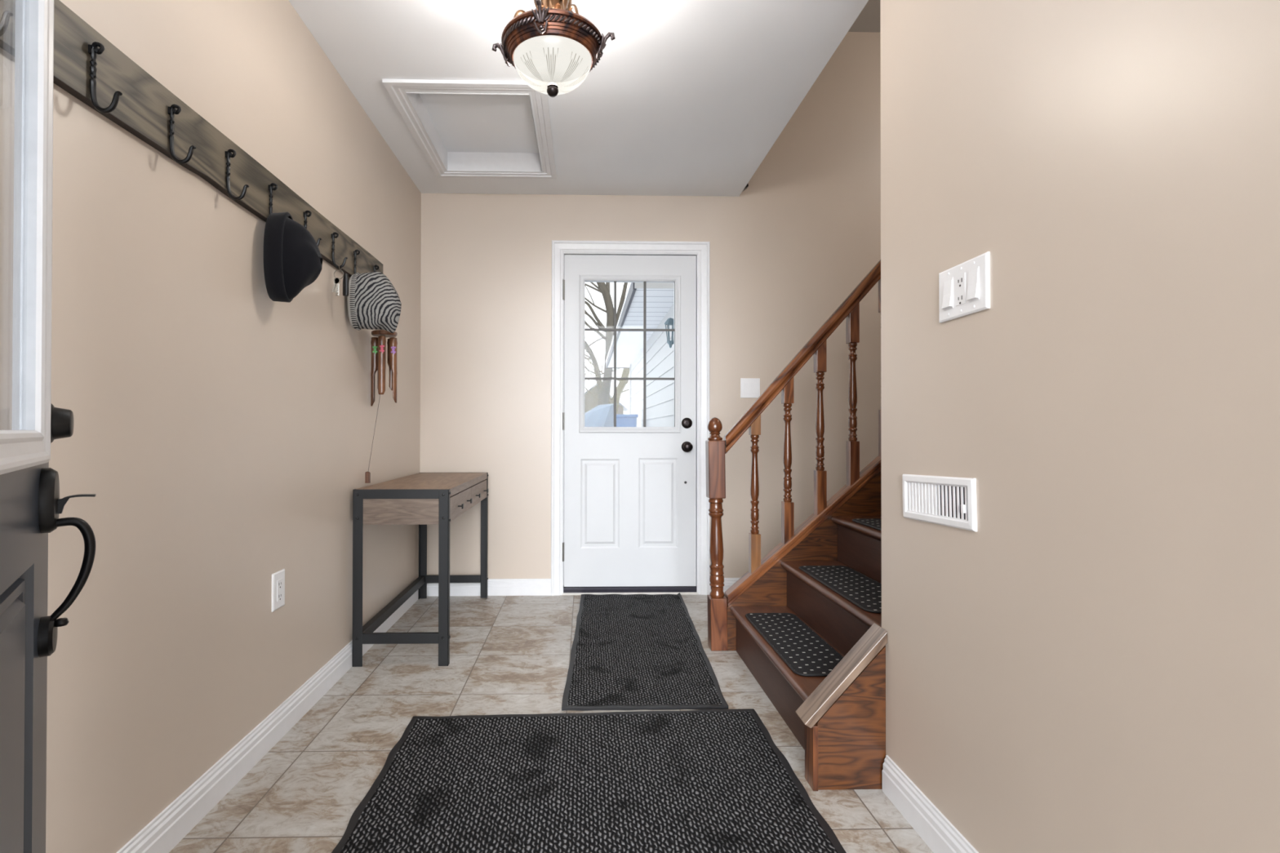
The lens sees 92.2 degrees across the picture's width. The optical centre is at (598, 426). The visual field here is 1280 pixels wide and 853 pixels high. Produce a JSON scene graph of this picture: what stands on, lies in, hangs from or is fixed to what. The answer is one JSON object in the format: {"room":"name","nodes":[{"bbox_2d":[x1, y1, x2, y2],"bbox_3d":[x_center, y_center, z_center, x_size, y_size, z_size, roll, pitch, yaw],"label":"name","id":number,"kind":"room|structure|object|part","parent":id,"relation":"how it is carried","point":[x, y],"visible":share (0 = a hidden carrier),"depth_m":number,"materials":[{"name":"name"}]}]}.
{"room":"entrance hallway","nodes":[
{"label":"entrance hallway","id":0,"kind":"room"},
{"bbox_2d":[0,0,421,852],"bbox_3d":[-1.090,-0.730,1.480,0.120,3.878,4.800,0,0,-1],"label":"wall","id":1,"kind":"structure","parent":0,"point":[222,437],"depth_m":1.58,"materials":[{"name":"beige paint"}]},
{"bbox_2d":[0,0,96,852],"bbox_3d":[-0.688,-0.020,0.666,0.165,2.023,0.860,0,0,-35],"label":"door","id":2,"kind":"structure","parent":1,"relation":"in","point":[31,504],"depth_m":0.91,"materials":[{"name":"grey paint"}]},
{"bbox_3d":[-0.669,-0.446,0.684,0.016,1.000,0.645,0,0,-35],"label":"window trim","id":3,"kind":"part","parent":2,"relation":"part of","materials":[{"name":"white paint"}]},
{"bbox_3d":[-0.876,0.215,0.982,0.020,0.299,0.064,0,0,-35],"label":"handle plate","id":4,"kind":"part","parent":2,"relation":"part of","materials":[{"name":"black metal"}]},
{"bbox_2d":[0,0,382,277],"bbox_3d":[-0.999,-0.704,1.882,0.082,0.180,2.200,0,0,-1],"label":"coat rack","id":5,"kind":"object","parent":1,"relation":"attached to","point":[87,66],"visible":0.77,"depth_m":1.44,"materials":[{"name":"grey wood"}]},
{"bbox_2d":[263,212,322,302],"bbox_3d":[-0.938,-0.524,1.908,0.150,0.279,0.124,0,0,-4],"label":"beanie","id":6,"kind":"object","parent":5,"relation":"hanging from","point":[293,260],"visible":1,"depth_m":1.86,"materials":[{"name":"black fabric"}]},
{"bbox_2d":[331,262,348,296],"bbox_3d":[-0.998,-0.567,2.374,0.061,0.129,0.026,0,0,-1],"label":"keys","id":7,"kind":"object","parent":5,"relation":"hanging from","point":[345,279],"visible":1,"depth_m":2.37,"materials":[{"name":"metal"}]},
{"bbox_2d":[346,271,401,333],"bbox_3d":[-0.942,-0.527,2.607,0.200,0.258,0.144,0,0,-4],"label":"beanie","id":8,"kind":"object","parent":5,"relation":"hanging from","point":[373,302],"visible":0.99,"depth_m":2.56,"materials":[{"name":"fabric"}]},
{"bbox_2d":[364,329,397,483],"bbox_3d":[-0.992,-0.188,2.831,0.118,0.885,0.136,0,0,-1],"label":"wind chime","id":9,"kind":"object","parent":5,"relation":"hanging from","point":[378,344],"visible":0.99,"depth_m":2.82,"materials":[{"name":"brown wood"}]},
{"bbox_3d":[-0.995,-0.212,2.816,0.087,0.837,0.100,0,0,-1],"label":"cord","id":10,"kind":"part","parent":9,"relation":"part of","materials":[{"name":"brown fabric"}]},
{"bbox_2d":[116,589,418,852],"bbox_3d":[-1.024,0.959,1.399,0.015,0.099,4.660,0,0,-1],"label":"baseboard","id":11,"kind":"structure","parent":1,"relation":"attached to","point":[175,822],"depth_m":1.75,"materials":[{"name":"white paint"}]},
{"bbox_2d":[271,568,284,612],"bbox_3d":[-1.040,0.532,2.000,0.008,0.120,0.078,0,0,-1],"label":"wall outlet","id":12,"kind":"object","parent":1,"relation":"attached to","point":[278,577],"visible":1,"depth_m":1.99,"materials":[{"name":"white plastic"}]},
{"bbox_2d":[276,578,282,601],"bbox_3d":[-1.038,0.532,2.000,0.002,0.066,0.032,0,0,-1],"label":"receptacle","id":13,"kind":"object","parent":12,"relation":"attached to","point":[279,581],"depth_m":2.00,"materials":[{"name":"white plastic"}]},
{"bbox_2d":[168,594,933,852],"bbox_3d":[1.616,1.073,1.461,5.296,0.120,4.660,0,0,-1],"label":"floor","id":14,"kind":"structure","parent":0,"point":[509,655],"depth_m":2.18,"materials":[{"name":"tile"}]},
{"bbox_2d":[352,472,488,666],"bbox_3d":[-0.842,0.646,3.143,0.427,0.750,1.076,0,0,-1],"label":"console desk","id":15,"kind":"object","parent":14,"relation":"on","point":[422,500],"visible":1,"depth_m":2.62,"materials":[{"name":"black metal"}]},
{"bbox_3d":[-1.022,0.642,2.619,0.042,0.750,0.030,0,0,-1],"label":"leg","id":16,"kind":"part","parent":15,"relation":"part of","materials":[{"name":"black metal"}]},
{"bbox_3d":[-0.842,0.901,2.618,0.324,0.043,0.020,0,0,-1],"label":"rail","id":17,"kind":"part","parent":15,"relation":"part of","materials":[{"name":"black metal"}]},
{"bbox_3d":[-0.841,0.287,2.614,0.320,0.040,0.004,0,0,-1],"label":"rail","id":18,"kind":"part","parent":15,"relation":"part of","materials":[{"name":"black metal"}]},
{"bbox_3d":[-0.841,0.360,2.622,0.340,0.114,0.014,0,0,-1],"label":"panel","id":19,"kind":"part","parent":15,"relation":"part of","materials":[{"name":"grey wood"}]},
{"bbox_3d":[-1.047,0.649,3.657,0.042,0.750,0.030,0,0,-1],"label":"leg","id":20,"kind":"part","parent":15,"relation":"part of","materials":[{"name":"black metal"}]},
{"bbox_3d":[-0.660,0.643,2.628,0.042,0.750,0.030,0,0,-1],"label":"leg","id":21,"kind":"part","parent":15,"relation":"part of","materials":[{"name":"black metal"}]},
{"bbox_3d":[-0.867,0.908,3.663,0.324,0.043,0.020,0,0,-1],"label":"rail","id":22,"kind":"part","parent":15,"relation":"part of","materials":[{"name":"black metal"}]},
{"bbox_3d":[-0.661,0.363,2.897,0.028,0.104,0.503,0,0,-1],"label":"drawer","id":23,"kind":"part","parent":15,"relation":"part of","materials":[{"name":"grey wood"}]},
{"bbox_3d":[-0.673,0.366,3.402,0.028,0.104,0.500,0,0,-1],"label":"drawer","id":24,"kind":"part","parent":15,"relation":"part of","materials":[{"name":"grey wood"}]},
{"bbox_3d":[-0.685,0.650,3.665,0.042,0.750,0.030,0,0,-1],"label":"leg","id":25,"kind":"part","parent":15,"relation":"part of","materials":[{"name":"black metal"}]},
{"bbox_2d":[331,708,846,852],"bbox_3d":[-0.031,1.005,1.678,1.232,0.012,1.001,0,0,-1],"label":"entrance mat","id":26,"kind":"object","parent":14,"relation":"on","point":[702,780],"visible":1,"depth_m":1.69,"materials":[{"name":"black fabric"}]},
{"bbox_2d":[561,592,728,711],"bbox_3d":[0.179,1.011,2.961,0.604,0.020,1.541,0,0,1],"label":"entrance mat","id":27,"kind":"object","parent":14,"relation":"on","point":[628,651],"visible":1,"depth_m":2.67,"materials":[{"name":"black rubber"}]},
{"bbox_2d":[729,515,887,791],"bbox_3d":[1.529,0.102,2.277,1.942,1.835,1.093,0,0,-1],"label":"staircase","id":28,"kind":"structure","parent":14,"relation":"on","point":[838,718],"depth_m":1.91,"materials":[{"name":"brown wood"}]},
{"bbox_2d":[705,259,881,651],"bbox_3d":[1.478,-0.523,2.865,1.958,3.093,0.076,0,0,-1],"label":"stair railing","id":29,"kind":"object","parent":28,"relation":"attached to","point":[765,582],"visible":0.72,"depth_m":2.82,"materials":[{"name":"brown wood"}]},
{"bbox_3d":[0.546,0.902,2.833,0.076,0.237,0.076,-1,0,-1],"label":"newel post","id":30,"kind":"part","parent":29,"relation":"part of","materials":[{"name":"brown wood"}]},
{"bbox_3d":[1.520,-0.971,2.869,1.876,2.197,0.062,0,0,-1],"label":"handrail","id":31,"kind":"part","parent":29,"relation":"part of","materials":[{"name":"brown wood"}]},
{"bbox_2d":[745,613,843,676],"bbox_3d":[0.744,0.811,2.333,0.220,0.008,0.678,0,0,-1],"label":"mat","id":32,"kind":"object","parent":28,"relation":"on","point":[802,650],"visible":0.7,"depth_m":2.28,"materials":[{"name":"black carpet"}]},
{"bbox_2d":[798,565,881,613],"bbox_3d":[0.976,0.607,2.340,0.220,0.008,0.678,0,0,-1],"label":"mat","id":33,"kind":"object","parent":28,"relation":"on","point":[864,592],"visible":0.74,"depth_m":2.36,"materials":[{"name":"black carpet"}]},
{"bbox_3d":[0.706,0.814,1.748,0.192,0.399,0.060,0,0,-1],"label":"panel","id":34,"kind":"part","parent":28,"relation":"part of","materials":[{"name":"brown wood"}]},
{"bbox_2d":[852,518,881,530],"bbox_3d":[1.209,0.404,2.347,0.220,0.008,0.678,0,0,-1],"label":"mat","id":35,"kind":"object","parent":28,"relation":"on","point":[876,523],"visible":0.23,"depth_m":2.59,"materials":[{"name":"black carpet"}]},
{"bbox_2d":[288,0,868,196],"bbox_3d":[-0.054,-1.516,1.440,1.948,0.160,4.660,0,0,-1],"label":"ceiling","id":36,"kind":"structure","parent":0,"point":[687,97],"depth_m":2.49,"materials":[{"name":"white paint"}]},
{"bbox_2d":[382,79,556,178],"bbox_3d":[-0.566,-1.481,3.013,0.673,0.139,0.950,0,0,-1],"label":"attic hatch","id":37,"kind":"object","parent":36,"relation":"attached to","point":[459,135],"visible":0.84,"depth_m":3.08,"materials":[{"name":"white paint"}]},
{"bbox_3d":[-0.571,-1.541,3.032,0.524,0.020,0.794,0,0,-1],"label":"lid","id":38,"kind":"part","parent":37,"relation":"part of","materials":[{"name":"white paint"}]},
{"bbox_2d":[492,0,615,97],"bbox_3d":[-0.141,-1.220,1.876,0.310,0.426,0.310,0,-1,-44],"label":"ceiling light","id":39,"kind":"object","parent":36,"relation":"attached to","point":[553,48],"visible":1,"depth_m":1.79,"materials":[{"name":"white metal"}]},
{"bbox_3d":[-0.209,-1.225,1.825,0.104,0.103,0.012,0,0,-36],"label":"scroll arm","id":40,"kind":"part","parent":39,"relation":"part of","materials":[{"name":"gold metal"}]},
{"bbox_3d":[-0.140,-1.316,1.876,0.132,0.235,0.132,0,0,-1],"label":"stem","id":41,"kind":"part","parent":39,"relation":"part of","materials":[{"name":"gold metal"}]},
{"bbox_3d":[-0.141,-1.149,1.875,0.304,0.018,0.303,0,0,-1],"label":"rope moulding","id":42,"kind":"part","parent":39,"relation":"part of","materials":[{"name":"brown metal"}]},
{"bbox_3d":[-0.141,-1.077,1.875,0.239,0.086,0.239,0,0,-1],"label":"lamp shade","id":43,"kind":"part","parent":39,"relation":"part of","materials":[{"name":"white glass"}]},
{"bbox_3d":[-0.090,-1.225,1.807,0.012,0.103,0.104,0,0,-36],"label":"scroll arm","id":44,"kind":"part","parent":39,"relation":"part of","materials":[{"name":"gold metal"}]},
{"bbox_2d":[420,31,880,578],"bbox_3d":[1.562,-0.709,3.873,5.296,3.878,0.140,0,0,-1],"label":"wall","id":45,"kind":"structure","parent":0,"point":[785,252],"depth_m":3.78,"materials":[{"name":"beige paint"}]},
{"bbox_2d":[426,577,739,595],"bbox_3d":[1.569,0.980,3.784,5.281,0.099,0.015,0,0,-1],"label":"baseboard","id":46,"kind":"structure","parent":45,"relation":"attached to","point":[495,587],"depth_m":3.73,"materials":[{"name":"white paint"}]},
{"bbox_2d":[551,240,709,595],"bbox_3d":[0.193,-0.053,3.806,0.967,2.160,0.199,0,0,-1],"label":"door","id":47,"kind":"structure","parent":45,"relation":"in","point":[630,505],"depth_m":3.77,"materials":[{"name":"white paint"}]},
{"bbox_3d":[0.191,-0.445,3.777,0.625,0.968,0.030,0,0,-1],"label":"window trim","id":48,"kind":"part","parent":47,"relation":"part of","materials":[{"name":"white paint"}]},
{"bbox_3d":[0.541,0.124,3.745,0.066,0.066,0.063,0,0,-1],"label":"knob","id":49,"kind":"part","parent":47,"relation":"part of","materials":[{"name":"brown metal"}]},
{"bbox_2d":[740,377,759,397],"bbox_3d":[0.931,-0.236,3.780,0.120,0.121,0.008,0,0,-1],"label":"switch plate","id":50,"kind":"object","parent":45,"relation":"attached to","point":[749,387],"visible":0.94,"depth_m":3.78,"materials":[{"name":"white plastic"}]},
{"bbox_2d":[848,0,880,32],"bbox_3d":[1.621,-2.515,1.486,5.296,0.100,4.660,0,0,-1],"label":"ceiling","id":51,"kind":"structure","parent":0,"point":[868,20],"depth_m":3.70,"materials":[{"name":"grey paint"}]},
{"bbox_2d":[880,0,1279,852],"bbox_3d":[0.896,-0.734,0.444,0.120,3.878,2.635,0,0,-1],"label":"wall","id":52,"kind":"structure","parent":0,"point":[1093,666],"depth_m":1.03,"materials":[{"name":"beige paint"}]},
{"bbox_2d":[882,755,978,852],"bbox_3d":[0.827,0.955,0.412,0.015,0.099,2.598,0,0,-1],"label":"baseboard","id":53,"kind":"structure","parent":52,"relation":"attached to","point":[940,836],"depth_m":1.52,"materials":[{"name":"white paint"}]},
{"bbox_2d":[902,474,977,531],"bbox_3d":[0.804,0.176,1.472,0.013,0.125,0.300,0,0,-1],"label":"air vent","id":54,"kind":"object","parent":52,"relation":"in","point":[954,506],"visible":1,"depth_m":1.45,"materials":[{"name":"white plastic"}]},
{"bbox_3d":[0.806,0.176,1.472,0.005,0.073,0.254,0,-3,-1],"label":"damper plate","id":55,"kind":"part","parent":54,"relation":"part of","materials":[{"name":"white plastic"}]},
{"bbox_3d":[0.803,0.181,1.355,0.007,0.018,0.008,0,-3,-1],"label":"damper lever","id":56,"kind":"part","parent":54,"relation":"part of","materials":[{"name":"white plastic"}]},
{"bbox_2d":[938,251,990,323],"bbox_3d":[0.806,-0.305,1.370,0.014,0.118,0.176,0,0,-1],"label":"switch plate","id":57,"kind":"object","parent":52,"relation":"attached to","point":[964,288],"visible":1,"depth_m":1.35,"materials":[{"name":"white plastic"}]},
{"bbox_3d":[0.805,-0.305,1.416,0.001,0.069,0.035,0,0,-1],"label":"rocker frame","id":58,"kind":"part","parent":57,"relation":"part of","materials":[{"name":"white plastic"}]},
{"bbox_2d":[955,272,965,306],"bbox_3d":[0.806,-0.305,1.370,0.002,0.067,0.033,0,0,-1],"label":"outlet","id":59,"kind":"object","parent":57,"relation":"attached to","point":[960,277],"depth_m":1.37,"materials":[{"name":"white plastic"}]},
{"bbox_3d":[0.807,-0.305,1.324,0.001,0.069,0.035,0,0,-1],"label":"rocker frame","id":60,"kind":"part","parent":57,"relation":"part of","materials":[{"name":"white plastic"}]},
{"label":"outside","id":61,"kind":"structure","parent":0,"visible":0},
{"bbox_3d":[4.582,1.480,17.604,70.000,0.300,85.000,0,0,-1],"label":"ground","id":62,"kind":"structure","parent":61,"visible":0},
{"bbox_2d":[584,346,613,413],"bbox_3d":[-0.671,-0.235,13.525,2.040,3.068,0.233,0,0,0],"label":"bare shrub","id":63,"kind":"object","parent":62,"relation":"on","point":[585,406],"visible":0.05,"depth_m":13.48,"materials":[{"name":"brown plant"}]},
{"bbox_2d":[584,403,613,426],"bbox_3d":[-0.162,0.483,7.623,0.904,1.540,0.894,0,0,-1],"label":"covered grill","id":64,"kind":"object","parent":62,"relation":"on","point":[602,415],"visible":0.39,"depth_m":7.37,"materials":[{"name":"white fabric"}]},
{"bbox_2d":[584,297,625,405],"bbox_3d":[-0.591,-1.671,21.519,4.823,6.730,0.457,0,0,0],"label":"bare tree","id":65,"kind":"object","parent":62,"relation":"on","point":[592,357],"visible":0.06,"depth_m":21.35,"materials":[{"name":"brown plant"}]},
{"bbox_2d":[585,282,627,404],"bbox_3d":[-0.011,-2.779,16.969,5.174,9.624,1.185,0,0,11],"label":"bare tree","id":66,"kind":"object","parent":62,"relation":"on","point":[604,288],"visible":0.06,"depth_m":16.96,"materials":[{"name":"brown plant"}]},
{"bbox_2d":[584,346,629,414],"bbox_3d":[0.524,-0.564,19.178,2.732,5.340,0.393,0,0,-1],"label":"bare tree","id":67,"kind":"object","parent":62,"relation":"on","point":[625,373],"visible":0.43,"depth_m":19.16,"materials":[{"name":"brown plant"}]},
{"bbox_2d":[584,380,629,414],"bbox_3d":[-0.130,-0.188,24.506,2.500,3.120,2.400,0,0,-1],"label":"garden shed","id":68,"kind":"object","parent":62,"relation":"on","point":[623,407],"visible":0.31,"depth_m":23.51,"materials":[{"name":"white"}]},
{"bbox_2d":[616,414,638,426],"bbox_3d":[0.436,0.531,11.510,0.540,1.500,0.700,0,0,-1],"label":"recycling bin","id":69,"kind":"object","parent":62,"relation":"on","point":[622,420],"visible":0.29,"depth_m":11.21,"materials":[{"name":"blue plastic"}]},
{"bbox_3d":[0.438,-0.194,11.515,0.540,0.050,0.700,0,0,-1],"label":"lid","id":70,"kind":"part","parent":69,"relation":"part of","materials":[{"name":"blue plastic"}]},
{"bbox_2d":[605,282,673,426],"bbox_3d":[2.355,-0.767,11.275,4.160,4.100,8.780,0,0,-1],"label":"neighboring house","id":71,"kind":"structure","parent":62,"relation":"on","point":[660,295],"depth_m":9.17,"materials":[{"name":"grey plastic"}]},
{"bbox_2d":[664,317,673,347],"bbox_3d":[0.860,-1.103,7.280,0.170,0.370,0.130,0,0,-1],"label":"wall lantern","id":72,"kind":"object","parent":71,"relation":"attached to","point":[669,322],"visible":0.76,"depth_m":7.25,"materials":[{"name":"blue metal"}]}
]}

